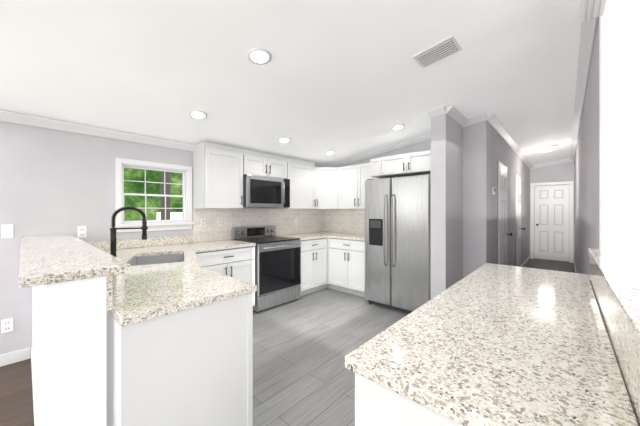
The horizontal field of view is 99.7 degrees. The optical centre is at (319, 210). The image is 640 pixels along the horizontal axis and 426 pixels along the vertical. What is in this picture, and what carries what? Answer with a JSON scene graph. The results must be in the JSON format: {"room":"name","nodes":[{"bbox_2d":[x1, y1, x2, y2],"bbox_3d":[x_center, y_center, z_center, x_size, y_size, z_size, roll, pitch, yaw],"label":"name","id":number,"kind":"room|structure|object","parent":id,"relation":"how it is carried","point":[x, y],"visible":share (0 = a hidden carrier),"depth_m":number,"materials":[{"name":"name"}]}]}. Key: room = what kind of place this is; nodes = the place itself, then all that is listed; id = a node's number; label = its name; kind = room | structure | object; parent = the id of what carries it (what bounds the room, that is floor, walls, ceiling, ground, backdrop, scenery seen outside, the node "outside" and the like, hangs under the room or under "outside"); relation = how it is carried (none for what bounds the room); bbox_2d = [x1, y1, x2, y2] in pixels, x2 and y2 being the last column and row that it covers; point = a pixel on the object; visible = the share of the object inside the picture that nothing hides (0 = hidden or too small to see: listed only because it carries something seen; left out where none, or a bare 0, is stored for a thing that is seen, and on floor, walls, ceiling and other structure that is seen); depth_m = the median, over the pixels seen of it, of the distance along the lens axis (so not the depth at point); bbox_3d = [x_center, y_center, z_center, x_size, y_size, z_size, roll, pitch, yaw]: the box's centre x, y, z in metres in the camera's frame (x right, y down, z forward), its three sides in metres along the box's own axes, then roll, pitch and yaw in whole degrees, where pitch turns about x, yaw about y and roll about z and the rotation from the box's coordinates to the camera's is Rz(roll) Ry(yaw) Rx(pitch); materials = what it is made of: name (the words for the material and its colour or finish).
{"room":"kitchen","nodes":[
{"label":"kitchen","id":0,"kind":"room"},
{"bbox_2d":[0,121,311,354],"bbox_3d":[-2.611,0.237,2.560,0.120,2.205,8.120,0,0,42],"label":"wall","id":1,"kind":"structure","parent":0,"point":[55,182],"depth_m":2.55,"materials":[{"name":"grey paint"}]},
{"bbox_2d":[1,318,12,333],"bbox_3d":[-2.717,1.000,2.346,0.008,0.116,0.070,0,0,42],"label":"outlet","id":2,"kind":"object","parent":1,"relation":"attached to","point":[6,325],"visible":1,"depth_m":2.34,"materials":[{"name":"white plastic"}]},
{"bbox_2d":[1,224,12,237],"bbox_3d":[-2.716,0.180,2.345,0.011,0.116,0.070,0,0,42],"label":"light switch","id":3,"kind":"object","parent":1,"relation":"attached to","point":[6,231],"depth_m":2.34,"materials":[{"name":"white plastic"}]},
{"bbox_2d":[0,347,30,366],"bbox_3d":[-3.959,1.290,0.980,0.013,0.100,3.968,0,0,42],"label":"baseboard","id":4,"kind":"structure","parent":1,"relation":"attached to","point":[14,357],"depth_m":2.38,"materials":[{"name":"white wood"}]},
{"bbox_2d":[77,226,86,237],"bbox_3d":[-2.387,0.215,2.708,0.008,0.116,0.070,0,0,42],"label":"outlet","id":5,"kind":"object","parent":1,"relation":"attached to","point":[81,231],"visible":0.92,"depth_m":2.70,"materials":[{"name":"white plastic"}]},
{"bbox_2d":[115,158,193,232],"bbox_3d":[-1.964,-0.165,3.232,0.160,0.810,0.821,0,0,42],"label":"window","id":6,"kind":"structure","parent":1,"relation":"in","point":[186,222],"depth_m":3.20,"materials":[{"name":"white"}]},
{"bbox_2d":[0,110,317,166],"bbox_3d":[-2.578,-0.807,2.449,0.077,0.075,8.000,0,0,42],"label":"crown molding","id":7,"kind":"structure","parent":1,"relation":"attached to","point":[6,116],"depth_m":2.71,"materials":[{"name":"white wood"}]},
{"bbox_2d":[193,148,242,208],"bbox_3d":[-1.336,-0.395,3.584,0.380,0.740,0.532,0,0,42],"label":"upper cabinet","id":8,"kind":"object","parent":1,"relation":"attached to","point":[217,179],"visible":1,"depth_m":3.44,"materials":[{"name":"white wood"}]},
{"bbox_2d":[193,209,323,242],"bbox_3d":[-0.785,0.198,4.467,0.009,0.443,2.579,0,0,42],"label":"tiled wall","id":9,"kind":"structure","parent":1,"relation":"attached to","point":[309,220],"depth_m":4.19,"materials":[{"name":"beige tile"}]},
{"bbox_2d":[201,218,205,226],"bbox_3d":[-1.559,0.160,3.604,0.008,0.116,0.070,0,0,42],"label":"outlet","id":10,"kind":"object","parent":9,"relation":"attached to","point":[203,222],"visible":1,"depth_m":3.60,"materials":[{"name":"white plastic"}]},
{"bbox_2d":[218,218,222,225],"bbox_3d":[-1.397,0.160,3.781,0.008,0.116,0.070,0,0,42],"label":"outlet","id":11,"kind":"object","parent":9,"relation":"attached to","point":[220,221],"visible":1,"depth_m":3.78,"materials":[{"name":"white plastic"}]},
{"bbox_2d":[243,155,286,178],"bbox_3d":[-0.891,-0.630,4.072,0.380,0.270,0.777,0,0,42],"label":"upper cabinet","id":12,"kind":"object","parent":1,"relation":"attached to","point":[257,166],"visible":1,"depth_m":3.93,"materials":[{"name":"white wood"}]},
{"bbox_2d":[193,142,314,166],"bbox_3d":[-0.874,-0.804,4.137,0.317,0.077,1.970,0,0,42],"label":"crown molding","id":13,"kind":"structure","parent":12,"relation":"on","point":[201,145],"depth_m":3.78,"materials":[{"name":"white wood"}]},
{"bbox_2d":[243,174,289,207],"bbox_3d":[-0.862,-0.268,4.044,0.461,0.445,0.766,0,0,42],"label":"microwave","id":14,"kind":"object","parent":1,"relation":"attached to","point":[264,192],"visible":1,"depth_m":3.87,"materials":[{"name":"grey metal"}]},
{"bbox_2d":[274,162,315,208],"bbox_3d":[-0.408,-0.395,4.602,0.380,0.740,0.645,0,0,42],"label":"upper cabinet","id":15,"kind":"object","parent":1,"relation":"attached to","point":[302,185],"visible":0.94,"depth_m":4.50,"materials":[{"name":"white wood"}]},
{"bbox_2d":[0,259,574,425],"bbox_3d":[2.202,1.380,1.814,8.400,0.080,13.900,0,0,42],"label":"floor","id":16,"kind":"structure","parent":0,"point":[16,400],"depth_m":2.04,"materials":[{"name":"brown wood"}]},
{"bbox_3d":[1.137,0.805,0.955,0.138,1.070,1.696,0,0,42],"label":"bar","id":17,"kind":"object","parent":16,"relation":"on","visible":0},
{"bbox_2d":[588,248,639,352],"bbox_3d":[1.190,0.248,0.886,0.366,0.037,1.726,0,0,42],"label":"bar","id":18,"kind":"object","parent":17,"relation":"on","point":[618,271],"visible":1,"depth_m":0.90,"materials":[{"name":"beige stone"}]},
{"bbox_2d":[590,258,639,425],"bbox_3d":[1.078,0.362,1.009,0.018,0.185,1.696,0,0,42],"label":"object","id":19,"kind":"object","parent":17,"relation":"attached to","point":[626,353],"visible":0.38,"depth_m":0.72,"materials":[{"name":"beige stone"}]},
{"bbox_2d":[0,0,580,166],"bbox_3d":[2.202,-1.111,1.814,8.400,0.661,13.900,0,0,42],"label":"ceiling","id":20,"kind":"structure","parent":0,"point":[345,80],"depth_m":2.11,"materials":[{"name":"white paint"}]},
{"bbox_2d":[189,111,206,118],"bbox_3d":[-1.215,-0.955,2.695,0.168,0.028,0.169,0,0,36],"label":"recessed light","id":21,"kind":"object","parent":20,"relation":"in","point":[195,114],"depth_m":2.69,"materials":[{"name":"white plastic"}]},
{"bbox_2d":[248,48,271,64],"bbox_3d":[-0.429,-1.097,1.925,0.168,0.028,0.169,0,0,36],"label":"recessed light","id":22,"kind":"object","parent":20,"relation":"in","point":[260,56],"depth_m":1.92,"materials":[{"name":"white plastic"}]},
{"bbox_2d":[278,138,290,142],"bbox_3d":[-0.480,-0.944,3.622,0.168,0.028,0.169,0,0,36],"label":"recessed light","id":23,"kind":"object","parent":20,"relation":"in","point":[282,140],"depth_m":3.61,"materials":[{"name":"white plastic"}]},
{"bbox_2d":[391,124,404,129],"bbox_3d":[1.024,-1.094,3.550,0.168,0.028,0.169,0,0,36],"label":"recessed light","id":24,"kind":"object","parent":20,"relation":"in","point":[396,127],"depth_m":3.54,"materials":[{"name":"white plastic"}]},
{"bbox_2d":[412,35,461,67],"bbox_3d":[0.895,-1.206,2.071,0.298,0.051,0.220,0,0,42],"label":"ceiling vent","id":25,"kind":"object","parent":20,"relation":"in","point":[443,49],"visible":1,"depth_m":2.05,"materials":[{"name":"white metal"}]},
{"bbox_2d":[537,145,556,151],"bbox_3d":[4.547,-1.232,5.427,0.340,0.073,0.340,0,0,42],"label":"light","id":26,"kind":"object","parent":20,"relation":"attached to","point":[546,148],"visible":0.92,"depth_m":5.34,"materials":[{"name":"white"}]},
{"bbox_2d":[580,0,605,22],"bbox_3d":[-0.456,-1.236,-0.671,0.098,0.160,6.245,0,0,42],"label":"crown molding","id":27,"kind":"structure","parent":20,"relation":"attached to","point":[591,9],"depth_m":1.56,"materials":[{"name":"white wood"}]},
{"bbox_2d":[253,288,408,425],"bbox_3d":[0.126,1.338,2.691,3.750,0.004,5.200,0,0,42],"label":"floor","id":28,"kind":"structure","parent":0,"point":[304,345],"depth_m":2.50,"materials":[{"name":"grey tile"}]},
{"bbox_2d":[31,276,105,425],"bbox_3d":[-1.755,0.805,1.785,2.187,1.070,0.188,0,0,42],"label":"half wall","id":29,"kind":"structure","parent":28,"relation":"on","point":[68,358],"depth_m":1.07,"materials":[{"name":"white paint"}]},
{"bbox_2d":[19,234,129,287],"bbox_3d":[-1.737,0.248,1.784,2.212,0.037,0.320,0,0,42],"label":"countertop","id":30,"kind":"structure","parent":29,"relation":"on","point":[49,259],"depth_m":1.22,"materials":[{"name":"beige stone"}]},
{"bbox_2d":[106,275,112,310],"bbox_3d":[-1.686,0.344,1.865,2.177,0.149,0.019,0,0,42],"label":"backsplash","id":31,"kind":"object","parent":29,"relation":"attached to","point":[109,292],"visible":0.23,"depth_m":1.13,"materials":[{"name":"beige stone"}]},
{"bbox_2d":[106,292,252,425],"bbox_3d":[-0.845,0.898,1.535,0.741,0.884,0.616,0,0,42],"label":"base cabinet","id":32,"kind":"object","parent":28,"relation":"on","point":[191,367],"visible":0.71,"depth_m":1.24,"materials":[{"name":"white wood"}]},
{"bbox_2d":[196,246,254,305],"bbox_3d":[-1.312,0.898,3.403,0.660,0.884,0.770,0,0,42],"label":"base cabinet","id":33,"kind":"object","parent":28,"relation":"on","point":[238,263],"visible":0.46,"depth_m":3.26,"materials":[{"name":"white wood"}]},
{"bbox_2d":[232,225,300,312],"bbox_3d":[-0.761,0.790,3.948,0.718,1.100,0.756,0,0,42],"label":"range","id":34,"kind":"object","parent":28,"relation":"on","point":[277,270],"visible":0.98,"depth_m":3.75,"materials":[{"name":"silver metal"}]},
{"bbox_2d":[301,238,326,295],"bbox_3d":[-0.316,0.898,4.495,0.660,0.884,0.632,0,0,42],"label":"base cabinet","id":35,"kind":"object","parent":28,"relation":"on","point":[313,265],"visible":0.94,"depth_m":4.30,"materials":[{"name":"white wood"}]},
{"bbox_2d":[323,238,331,288],"bbox_3d":[0.108,0.898,4.974,0.643,0.884,0.643,0,0,42],"label":"base cabinet","id":36,"kind":"object","parent":28,"relation":"on","point":[327,285],"visible":0.15,"depth_m":4.57,"materials":[{"name":"white wood"}]},
{"bbox_2d":[277,231,364,240],"bbox_3d":[0.192,0.438,4.472,1.442,0.035,1.272,0,0,42],"label":"countertop","id":37,"kind":"structure","parent":36,"relation":"on","point":[323,234],"depth_m":4.54,"materials":[{"name":"white stone"}]},
{"bbox_2d":[329,238,364,296],"bbox_3d":[0.635,0.898,4.483,0.792,0.884,0.660,0,0,42],"label":"base cabinet","id":38,"kind":"object","parent":28,"relation":"on","point":[346,265],"visible":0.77,"depth_m":4.27,"materials":[{"name":"white wood"}]},
{"bbox_2d":[365,174,429,313],"bbox_3d":[1.211,0.447,3.800,0.924,1.787,0.838,0,0,42],"label":"fridge","id":39,"kind":"object","parent":28,"relation":"on","point":[397,243],"visible":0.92,"depth_m":3.49,"materials":[{"name":"grey metal"}]},
{"bbox_2d":[355,373,462,425],"bbox_3d":[0.534,0.898,0.852,0.568,0.884,0.707,0,0,42],"label":"base cabinet","id":40,"kind":"object","parent":28,"relation":"on","point":[376,404],"visible":0.1,"depth_m":0.68,"materials":[{"name":"white wood"}]},
{"bbox_2d":[345,263,638,425],"bbox_3d":[0.934,0.438,1.264,0.627,0.035,1.878,0,0,42],"label":"countertop","id":41,"kind":"structure","parent":40,"relation":"on","point":[488,344],"depth_m":0.78,"materials":[{"name":"white stone"}]},
{"bbox_3d":[-1.574,0.898,2.448,1.557,0.884,0.985,0,0,42],"label":"base cabinet","id":42,"kind":"object","parent":28,"relation":"on","visible":0},
{"bbox_2d":[104,240,256,326],"bbox_3d":[-1.037,0.545,2.481,2.307,0.251,1.757,0,0,42],"label":"countertop","id":43,"kind":"structure","parent":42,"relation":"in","point":[161,282],"depth_m":1.55,"materials":[{"name":"white stone"}]},
{"bbox_2d":[110,206,147,256],"bbox_3d":[-1.669,0.190,2.357,0.135,0.458,0.264,0,0,42],"label":"pull-down faucet","id":44,"kind":"object","parent":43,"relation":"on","point":[143,228],"visible":0.98,"depth_m":2.32,"materials":[{"name":"black metal"}]},
{"bbox_2d":[87,235,192,250],"bbox_3d":[-2.054,0.369,3.064,0.019,0.099,1.195,0,0,42],"label":"strip","id":45,"kind":"object","parent":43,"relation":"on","point":[133,243],"visible":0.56,"depth_m":3.10,"materials":[{"name":"beige stone"}]},
{"bbox_2d":[339,139,429,233],"bbox_3d":[1.081,0.071,4.608,2.580,2.538,0.120,0,0,42],"label":"wall","id":46,"kind":"structure","parent":0,"point":[419,146],"depth_m":4.31,"materials":[{"name":"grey paint"}]},
{"bbox_2d":[315,167,337,208],"bbox_3d":[0.107,-0.395,4.985,0.626,0.740,0.627,0,0,42],"label":"upper cabinet","id":47,"kind":"object","parent":46,"relation":"attached to","point":[326,187],"visible":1,"depth_m":4.75,"materials":[{"name":"white wood"}]},
{"bbox_2d":[324,209,364,233],"bbox_3d":[0.622,0.198,4.938,1.434,0.443,0.009,0,0,42],"label":"tiled wall","id":48,"kind":"structure","parent":46,"relation":"attached to","point":[345,220],"depth_m":5.06,"materials":[{"name":"beige tile"}]},
{"bbox_2d":[338,163,379,208],"bbox_3d":[0.722,-0.395,4.593,0.820,0.740,0.380,0,0,42],"label":"upper cabinet","id":49,"kind":"object","parent":46,"relation":"attached to","point":[351,185],"visible":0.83,"depth_m":4.54,"materials":[{"name":"white wood"}]},
{"bbox_2d":[328,135,429,166],"bbox_3d":[0.993,-0.975,4.570,2.320,0.361,0.050,0,0,42],"label":"crown molding","id":50,"kind":"structure","parent":46,"relation":"attached to","point":[427,137],"depth_m":4.49,"materials":[{"name":"white wood"}]},
{"bbox_2d":[370,150,429,178],"bbox_3d":[1.291,-0.632,3.892,0.955,0.265,0.650,0,0,42],"label":"upper cabinet","id":51,"kind":"object","parent":46,"relation":"attached to","point":[410,164],"visible":0.81,"depth_m":3.69,"materials":[{"name":"white wood"}]},
{"bbox_2d":[430,114,462,299],"bbox_3d":[1.650,0.071,3.443,0.170,2.538,0.835,0,0,42],"label":"wall","id":52,"kind":"structure","parent":0,"point":[446,201],"depth_m":3.17,"materials":[{"name":"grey paint"}]},
{"bbox_2d":[440,105,471,126],"bbox_3d":[1.673,-1.157,3.274,0.088,0.110,0.770,0,0,42],"label":"crown molding","id":53,"kind":"structure","parent":52,"relation":"attached to","point":[451,111],"depth_m":3.24,"materials":[{"name":"white wood"}]},
{"bbox_2d":[463,120,490,277],"bbox_3d":[2.087,0.054,3.596,0.270,2.573,0.260,0,0,42],"label":"wall","id":54,"kind":"structure","parent":0,"point":[476,195],"depth_m":3.51,"materials":[{"name":"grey paint"}]},
{"bbox_2d":[491,126,529,265],"bbox_3d":[4.008,0.054,5.593,0.120,2.573,5.280,0,0,42],"label":"wall","id":55,"kind":"structure","parent":0,"point":[503,152],"depth_m":4.90,"materials":[{"name":"paint"}]},
{"bbox_2d":[498,161,506,263],"bbox_3d":[2.875,0.307,4.245,0.016,2.065,0.770,0,0,42],"label":"door frame","id":56,"kind":"structure","parent":55,"relation":"attached to","point":[502,165],"depth_m":3.99,"materials":[{"name":"white wood"}]},
{"bbox_2d":[500,166,512,264],"bbox_3d":[2.907,0.336,4.216,0.095,1.992,0.640,0,0,42],"label":"door","id":57,"kind":"structure","parent":55,"relation":"in","point":[503,216],"depth_m":4.14,"materials":[{"name":"white wood"}]},
{"bbox_2d":[484,113,531,168],"bbox_3d":[3.968,-1.175,5.402,0.077,0.075,5.617,0,0,42],"label":"crown molding","id":58,"kind":"structure","parent":55,"relation":"attached to","point":[491,118],"depth_m":4.21,"materials":[{"name":"white wood"}]},
{"bbox_2d":[516,174,520,265],"bbox_3d":[4.158,0.307,5.653,0.016,2.065,0.680,0,0,42],"label":"door frame","id":59,"kind":"structure","parent":55,"relation":"attached to","point":[517,176],"depth_m":5.40,"materials":[{"name":"white wood"}]},
{"bbox_2d":[517,178,524,266],"bbox_3d":[4.190,0.336,5.624,0.095,1.992,0.550,0,0,42],"label":"door","id":60,"kind":"structure","parent":55,"relation":"in","point":[519,228],"depth_m":5.56,"materials":[{"name":"white wood"}]},
{"bbox_2d":[521,256,529,266],"bbox_3d":[5.115,1.290,6.709,0.013,0.100,2.140,0,0,42],"label":"baseboard","id":61,"kind":"structure","parent":55,"relation":"attached to","point":[523,265],"depth_m":6.75,"materials":[{"name":"white wood"}]},
{"bbox_2d":[530,162,573,262],"bbox_3d":[6.185,-0.011,7.262,1.350,2.702,0.120,0,0,42],"label":"wall","id":62,"kind":"structure","parent":0,"point":[557,173],"depth_m":7.13,"materials":[{"name":"paint"}]},
{"bbox_2d":[530,181,572,262],"bbox_3d":[6.201,0.292,7.242,0.870,2.095,0.148,0,0,42],"label":"door frame","id":63,"kind":"structure","parent":62,"relation":"attached to","point":[569,183],"depth_m":7.14,"materials":[{"name":"white wood"}]},
{"bbox_2d":[534,185,568,261],"bbox_3d":[6.197,0.330,7.238,0.706,2.004,0.110,0,0,42],"label":"door","id":64,"kind":"structure","parent":62,"relation":"in","point":[551,222],"depth_m":7.25,"materials":[{"name":"white wood"}]},
{"bbox_2d":[532,159,571,168],"bbox_3d":[6.136,-1.233,7.172,0.720,0.191,0.075,0,0,42],"label":"crown molding","id":65,"kind":"structure","parent":62,"relation":"attached to","point":[562,161],"depth_m":7.17,"materials":[{"name":"white wood"}]},
{"bbox_2d":[574,17,598,274],"bbox_3d":[4.173,-0.011,4.259,0.120,2.702,7.030,0,0,42],"label":"wall","id":66,"kind":"structure","parent":0,"point":[586,198],"depth_m":2.53,"materials":[{"name":"paint"}]},
{"bbox_2d":[568,17,597,160],"bbox_3d":[4.110,-1.291,4.337,0.077,0.075,7.000,0,0,42],"label":"crown molding","id":67,"kind":"structure","parent":66,"relation":"attached to","point":[587,33],"depth_m":2.49,"materials":[{"name":"white wood"}]},
{"bbox_2d":[599,0,639,251],"bbox_3d":[2.405,-0.011,1.034,1.850,2.702,0.120,0,0,42],"label":"wall","id":68,"kind":"structure","parent":0,"point":[619,124],"depth_m":1.56,"materials":[{"name":"white paint"}]},
{"label":"outside","id":69,"kind":"structure","parent":0,"visible":0},
{"bbox_2d":[124,168,182,220],"bbox_3d":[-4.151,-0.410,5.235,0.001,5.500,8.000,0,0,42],"label":"foliage","id":70,"kind":"object","parent":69,"point":[153,198],"depth_m":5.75,"materials":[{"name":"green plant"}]},
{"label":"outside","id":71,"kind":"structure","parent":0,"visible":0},
{"bbox_2d":[161,171,170,219],"bbox_3d":[-3.033,-0.410,5.312,0.220,5.502,0.230,0,0,42],"label":"trunk","id":72,"kind":"object","parent":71,"point":[166,192],"depth_m":5.25,"materials":[{"name":"brown"}]},
{"bbox_2d":[157,212,182,219],"bbox_3d":[-2.969,0.940,6.086,0.400,1.800,1.150,0,0,42],"label":"shed","id":73,"kind":"object","parent":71,"point":[174,216],"depth_m":5.72,"materials":[{"name":"white"}]}
]}

